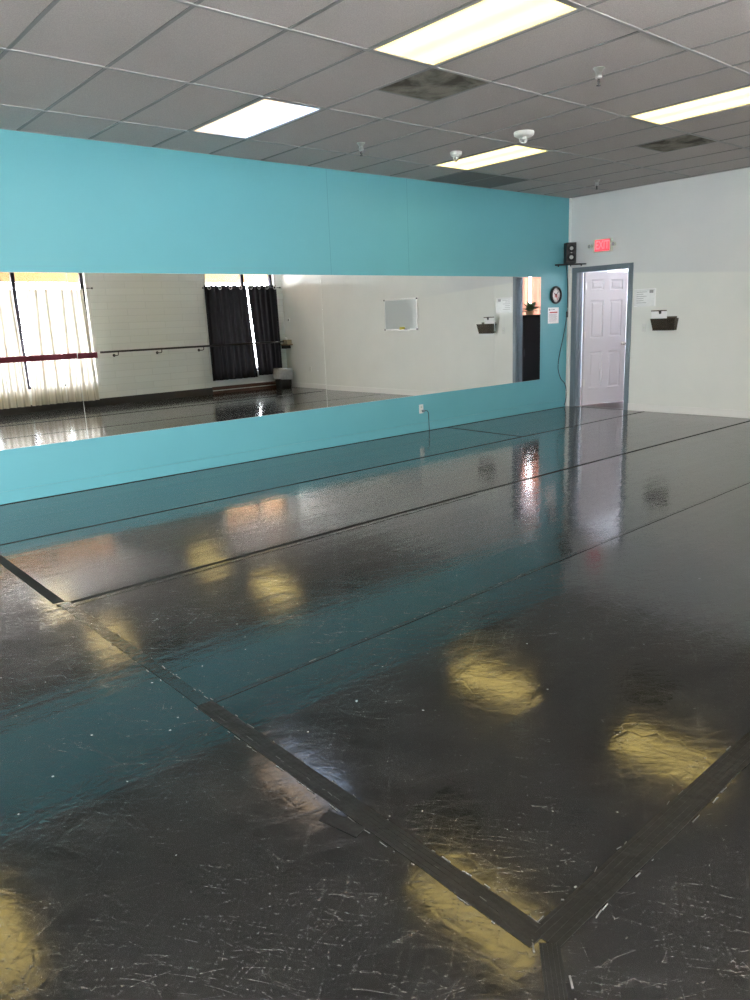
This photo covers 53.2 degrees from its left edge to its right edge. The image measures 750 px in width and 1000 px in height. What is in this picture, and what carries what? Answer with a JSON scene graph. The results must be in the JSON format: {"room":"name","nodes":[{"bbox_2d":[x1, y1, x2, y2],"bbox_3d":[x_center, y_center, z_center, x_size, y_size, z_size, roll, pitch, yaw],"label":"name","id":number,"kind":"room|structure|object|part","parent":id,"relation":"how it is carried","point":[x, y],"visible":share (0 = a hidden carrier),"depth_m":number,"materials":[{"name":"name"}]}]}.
{"room":"exercise studio","nodes":[
{"label":"exercise studio","id":0,"kind":"room"},
{"bbox_2d":[0,129,568,491],"bbox_3d":[-1.964,-2.024,7.664,13.175,3.465,0.160,-14,18,-39],"label":"wall","id":1,"kind":"structure","parent":0,"point":[68,204],"depth_m":8.03,"materials":[{"name":"teal paint"}]},
{"bbox_2d":[0,272,87,449],"bbox_3d":[-3.889,-1.054,6.038,2.963,1.525,0.008,-14,18,-39],"label":"wall mirror","id":2,"kind":"object","parent":1,"relation":"attached to","point":[41,398],"visible":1,"depth_m":6.74,"materials":[{"name":"clear glass"}]},
{"bbox_2d":[67,273,326,438],"bbox_3d":[-1.687,-1.588,7.883,2.878,1.525,0.008,-14,18,-39],"label":"wall mirror","id":3,"kind":"object","parent":1,"relation":"attached to","point":[156,351],"visible":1,"depth_m":7.71,"materials":[{"name":"clear glass"}]},
{"bbox_2d":[0,400,562,505],"bbox_3d":[-1.833,-0.384,7.998,12.895,0.112,0.012,-14,18,-39],"label":"baseboard","id":4,"kind":"structure","parent":1,"relation":"attached to","point":[12,496],"depth_m":8.29,"materials":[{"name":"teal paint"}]},
{"bbox_2d":[0,128,748,197],"bbox_3d":[0.681,-2.823,4.378,13.005,0.014,7.930,-14,18,-39],"label":"trim","id":5,"kind":"structure","parent":1,"relation":"attached to","point":[0,128],"depth_m":8.17,"materials":[{"name":"white metal"}]},
{"bbox_2d":[320,275,493,406],"bbox_3d":[0.554,-2.131,9.761,3.065,1.525,0.007,-14,18,-39],"label":"wall mirror","id":6,"kind":"object","parent":1,"relation":"attached to","point":[386,337],"visible":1,"depth_m":9.60,"materials":[{"name":"clear glass"}]},
{"bbox_2d":[419,404,422,413],"bbox_3d":[0.619,-1.218,10.005,0.076,0.120,0.010,-14,18,-39],"label":"wall outlet","id":7,"kind":"object","parent":1,"relation":"attached to","point":[421,405],"visible":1,"depth_m":10.00,"materials":[{"name":"white plastic"}]},
{"bbox_2d":[494,276,540,384],"bbox_3d":[2.114,-2.509,11.068,1.071,1.525,0.007,-14,18,-39],"label":"wall mirror","id":8,"kind":"object","parent":1,"relation":"attached to","point":[517,300],"visible":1,"depth_m":11.04,"materials":[{"name":"clear glass"}]},
{"bbox_2d":[548,307,558,323],"bbox_3d":[2.759,-2.853,11.572,0.270,0.240,0.004,-14,18,-39],"label":"notice","id":9,"kind":"object","parent":1,"relation":"attached to","point":[553,313],"visible":1,"depth_m":11.57,"materials":[{"name":"white paper"}]},
{"bbox_2d":[550,286,561,303],"bbox_3d":[2.783,-3.151,11.505,0.268,0.268,0.047,-14,18,-39],"label":"wall clock","id":10,"kind":"object","parent":1,"relation":"attached to","point":[556,293],"visible":1,"depth_m":11.50,"materials":[{"name":"black plastic"}]},
{"bbox_2d":[558,265,567,404],"bbox_3d":[2.964,-2.577,11.795,0.240,2.184,0.026,-14,18,-39],"label":"cable","id":11,"kind":"object","parent":1,"relation":"attached to","point":[566,265],"visible":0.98,"depth_m":11.78,"materials":[{"name":"grey plastic"}]},
{"bbox_2d":[565,198,571,405],"bbox_3d":[3.044,-3.060,11.766,0.031,3.165,0.030,-14,18,-39],"label":"trim","id":12,"kind":"structure","parent":1,"relation":"attached to","point":[570,199],"depth_m":11.79,"materials":[{"name":"white paint"}]},
{"bbox_2d":[555,263,585,266],"bbox_3d":[2.975,-3.592,11.440,0.466,0.046,0.202,-6,14,-15],"label":"shelf","id":13,"kind":"object","parent":1,"relation":"attached to","point":[581,264],"visible":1,"depth_m":11.40,"materials":[{"name":"grey metal"}]},
{"bbox_2d":[564,242,576,263],"bbox_3d":[2.968,-3.755,11.382,0.150,0.300,0.172,-2,13,0],"label":"speaker","id":14,"kind":"object","parent":13,"relation":"on","point":[569,247],"visible":1,"depth_m":11.31},
{"bbox_2d":[0,406,749,999],"bbox_3d":[0.754,0.329,5.084,13.155,0.120,8.130,-14,18,-39],"label":"floor","id":15,"kind":"structure","parent":0,"point":[523,730],"depth_m":2.87,"materials":[{"name":"black plastic"}]},
{"bbox_2d":[0,555,63,603],"bbox_3d":[-2.747,0.356,5.311,0.065,0.001,2.950,-14,18,-39],"label":"tape","id":16,"kind":"object","parent":15,"relation":"on","point":[15,570],"visible":1,"depth_m":4.59,"materials":[{"name":"black plastic"}]},
{"bbox_2d":[60,602,210,705],"bbox_3d":[-1.215,0.701,3.610,0.076,0.002,1.600,-14,18,-39],"label":"tape","id":17,"kind":"object","parent":15,"relation":"on","point":[196,697],"visible":1,"depth_m":3.48,"materials":[{"name":"black plastic"}]},
{"bbox_2d":[74,494,477,605],"bbox_3d":[-0.419,0.272,5.260,3.470,0.002,0.039,-14,18,-40],"label":"tape","id":18,"kind":"object","parent":15,"relation":"on","point":[316,538],"visible":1,"depth_m":4.95,"materials":[{"name":"black plastic"}]},
{"bbox_2d":[0,411,644,545],"bbox_3d":[-0.869,-0.125,6.993,12.985,0.001,0.030,-14,18,-39],"label":"tape","id":19,"kind":"object","parent":15,"relation":"on","point":[643,411],"visible":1,"depth_m":6.89,"materials":[{"name":"black plastic"}]},
{"bbox_2d":[319,811,365,836],"bbox_3d":[-0.099,0.979,2.263,0.143,0.003,0.050,8,17,36],"label":"tape","id":20,"kind":"object","parent":15,"relation":"on","point":[331,818],"visible":1,"depth_m":2.26,"materials":[{"name":"black plastic"}]},
{"bbox_2d":[194,690,546,946],"bbox_3d":[-0.185,0.934,2.461,0.091,0.004,1.760,-14,18,-40],"label":"tape","id":21,"kind":"object","parent":15,"relation":"on","point":[513,920],"visible":1,"depth_m":2.21,"materials":[{"name":"black plastic"}]},
{"bbox_2d":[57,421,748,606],"bbox_3d":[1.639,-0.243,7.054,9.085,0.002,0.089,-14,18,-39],"label":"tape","id":22,"kind":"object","parent":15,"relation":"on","point":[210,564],"visible":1,"depth_m":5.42,"materials":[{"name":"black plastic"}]},
{"bbox_2d":[212,481,749,701],"bbox_3d":[2.673,-0.020,5.947,9.007,0.003,0.035,-14,18,-40],"label":"tape","id":23,"kind":"object","parent":15,"relation":"on","point":[249,686],"visible":1,"depth_m":3.88,"materials":[{"name":"black plastic"}]},
{"bbox_2d":[447,427,522,436],"bbox_3d":[1.416,-0.892,9.797,0.030,0.001,1.342,-12,17,-36],"label":"tape","id":24,"kind":"object","parent":15,"relation":"on","point":[447,427],"visible":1,"depth_m":9.72,"materials":[{"name":"black plastic"}]},
{"bbox_2d":[532,939,576,999],"bbox_3d":[0.393,1.125,1.565,0.089,0.004,0.506,-1,14,7],"label":"tape","id":25,"kind":"object","parent":15,"relation":"on","point":[550,954],"visible":1,"depth_m":1.72,"materials":[{"name":"black plastic"}]},
{"bbox_2d":[531,731,749,946],"bbox_3d":[3.654,0.257,4.622,8.731,0.004,0.098,-14,18,-40],"label":"tape","id":26,"kind":"object","parent":15,"relation":"on","point":[562,922],"visible":1,"depth_m":2.10,"materials":[{"name":"black plastic"}]},
{"bbox_2d":[0,0,749,197],"bbox_3d":[0.681,-2.828,4.377,12.997,0.014,7.922,-14,18,-39],"label":"ceiling","id":27,"kind":"structure","parent":0,"point":[97,32],"depth_m":5.43,"materials":[{"name":"tile"}]},
{"bbox_2d":[189,98,324,139],"bbox_3d":[-1.023,-3.224,6.346,0.598,0.016,1.207,-14,18,-39],"label":"recessed light","id":28,"kind":"object","parent":27,"relation":"in","point":[263,115],"visible":1,"depth_m":6.32,"materials":[{"name":"white plastic"}]},
{"bbox_2d":[357,142,364,155],"bbox_3d":[-0.134,-3.431,7.324,0.080,0.118,0.080,-14,18,-39],"label":"sprinkler","id":29,"kind":"object","parent":27,"relation":"attached to","point":[360,144],"visible":1,"depth_m":7.30,"materials":[{"name":"silver metal"}]},
{"bbox_2d":[0,0,749,197],"bbox_3d":[0.705,-2.829,4.397,12.827,0.013,7.930,-14,18,-39],"label":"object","id":30,"kind":"structure","parent":27,"relation":"attached to","point":[53,3],"depth_m":5.66,"materials":[{"name":"grey metal"}]},
{"bbox_2d":[0,0,749,190],"bbox_3d":[0.553,-2.851,4.523,13.005,0.016,6.120,-14,18,-39],"label":"trim","id":31,"kind":"structure","parent":27,"relation":"attached to","point":[571,2],"depth_m":5.54,"materials":[{"name":"white metal"}]},
{"bbox_2d":[378,68,487,100],"bbox_3d":[0.436,-3.109,5.603,0.602,0.014,0.602,-14,18,-39],"label":"air vent","id":32,"kind":"structure","parent":27,"relation":"attached to","point":[433,84],"depth_m":5.59,"materials":[{"name":"metal"}]},
{"bbox_2d":[450,151,461,161],"bbox_3d":[0.856,-3.618,7.894,0.122,0.100,0.122,1,14,15],"label":"smoke detector","id":33,"kind":"object","parent":27,"relation":"attached to","point":[455,154],"visible":1,"depth_m":7.86,"materials":[{"name":"white plastic"}]},
{"bbox_2d":[428,171,497,183],"bbox_3d":[1.097,-4.041,9.372,0.602,0.014,0.713,-14,18,-39],"label":"tile","id":34,"kind":"structure","parent":27,"relation":"attached to","point":[467,176],"depth_m":9.36,"materials":[{"name":"grey tile"}]},
{"bbox_2d":[369,0,582,66],"bbox_3d":[0.576,-2.857,4.543,0.598,0.016,1.207,-14,18,-39],"label":"recessed light","id":35,"kind":"object","parent":27,"relation":"in","point":[479,24],"visible":1,"depth_m":4.53,"materials":[{"name":"grey plastic"}]},
{"bbox_2d":[433,145,549,170],"bbox_3d":[1.274,-3.781,8.270,0.598,0.016,1.207,-14,18,-39],"label":"recessed light","id":36,"kind":"object","parent":27,"relation":"in","point":[513,152],"visible":1,"depth_m":8.26,"materials":[{"name":"grey plastic"}]},
{"bbox_2d":[461,176,526,187],"bbox_3d":[1.556,-4.153,9.757,0.602,0.014,0.713,-14,18,-39],"label":"tile","id":37,"kind":"structure","parent":27,"relation":"attached to","point":[499,180],"depth_m":9.75,"materials":[{"name":"grey tile"}]},
{"bbox_2d":[514,129,533,142],"bbox_3d":[1.423,-3.462,7.149,0.194,0.100,0.194,-14,18,-39],"label":"smoke detector","id":38,"kind":"object","parent":27,"relation":"attached to","point":[523,135],"visible":1,"depth_m":7.09,"materials":[{"name":"white plastic"}]},
{"bbox_2d":[594,179,599,189],"bbox_3d":[2.943,-4.183,9.927,0.080,0.118,0.080,-14,18,-39],"label":"sprinkler","id":39,"kind":"object","parent":27,"relation":"attached to","point":[597,180],"visible":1,"depth_m":9.91,"materials":[{"name":"silver metal"}]},
{"bbox_2d":[593,66,604,86],"bbox_3d":[1.603,-3.031,5.362,0.080,0.118,0.080,-14,18,-39],"label":"sprinkler","id":40,"kind":"object","parent":27,"relation":"attached to","point":[598,70],"visible":1,"depth_m":5.34,"materials":[{"name":"grey metal"}]},
{"bbox_2d":[639,134,715,151],"bbox_3d":[3.193,-3.777,7.912,0.602,0.014,0.602,-14,18,-39],"label":"air vent","id":41,"kind":"structure","parent":27,"relation":"attached to","point":[689,140],"depth_m":7.91,"materials":[{"name":"metal"}]},
{"bbox_2d":[627,85,749,125],"bbox_3d":[2.874,-3.413,6.467,0.598,0.016,1.207,-14,18,-39],"label":"recessed light","id":42,"kind":"object","parent":27,"relation":"in","point":[740,97],"visible":1,"depth_m":6.54,"materials":[{"name":"grey plastic"}]},
{"bbox_2d":[580,389,623,407],"bbox_3d":[5.882,-1.522,11.913,3.595,0.120,7.480,-14,18,-39],"label":"floor","id":43,"kind":"structure","parent":0,"point":[617,404],"depth_m":12.13,"materials":[{"name":"grey wood"}]},
{"bbox_2d":[568,167,749,410],"bbox_3d":[5.725,-2.619,8.826,0.140,3.465,8.030,-14,18,-39],"label":"wall","id":44,"kind":"structure","parent":0,"point":[688,239],"depth_m":10.35,"materials":[{"name":"grey paint"}]},
{"bbox_2d":[575,405,622,409],"bbox_3d":[3.557,-1.394,11.776,0.150,0.122,0.900,-14,18,-39],"label":"trim","id":45,"kind":"structure","parent":44,"relation":"attached to","point":[580,405],"depth_m":11.76,"materials":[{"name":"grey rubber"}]},
{"bbox_2d":[569,262,633,409],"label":"door","id":46,"kind":"structure","parent":44,"relation":"in","point":[605,301],"depth_m":11.94,"materials":[{"name":"white paint"}]},
{"bbox_3d":[3.691,-2.595,12.046,0.870,2.055,0.036,-9,15,-25],"label":"panel","id":47,"kind":"part","parent":46,"relation":"part of","materials":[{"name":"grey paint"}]},
{"bbox_2d":[588,237,615,252],"bbox_3d":[3.377,-3.785,11.116,0.081,0.190,0.464,-14,18,-39],"label":"exit sign","id":48,"kind":"object","parent":44,"relation":"attached to","point":[605,244],"visible":1,"depth_m":11.10,"materials":[{"name":"red plastic"}]},
{"bbox_3d":[3.373,-3.784,11.113,0.003,0.164,0.250,-14,18,-39],"label":"panel","id":49,"kind":"part","parent":48,"relation":"part of","materials":[{"name":"red plastic"}]},
{"bbox_2d":[634,288,655,306],"bbox_3d":[3.897,-2.923,10.806,0.004,0.248,0.340,-14,18,-39],"label":"wall sign","id":50,"kind":"object","parent":44,"relation":"attached to","point":[642,297],"visible":1,"depth_m":10.80,"materials":[{"name":"paper"}]},
{"bbox_2d":[650,316,678,330],"bbox_3d":[4.096,-2.500,10.600,0.117,0.193,0.369,-14,18,-39],"label":"file holder","id":51,"kind":"object","parent":44,"relation":"attached to","point":[669,323],"visible":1,"depth_m":10.56,"materials":[{"name":"brown plastic"}]},
{"bbox_2d":[651,310,666,318],"bbox_3d":[4.036,-2.575,10.635,0.050,0.240,0.236,-14,18,-39],"label":"papers","id":52,"kind":"object","parent":51,"relation":"in","point":[656,314],"visible":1,"depth_m":10.62,"materials":[{"name":"white paper"}]},
{"bbox_2d":[628,403,749,418],"bbox_3d":[6.063,-0.896,8.795,0.018,0.106,6.822,-14,18,-39],"label":"baseboard","id":53,"kind":"structure","parent":44,"relation":"attached to","point":[633,407],"depth_m":10.58,"materials":[{"name":"white paint"}]}
]}

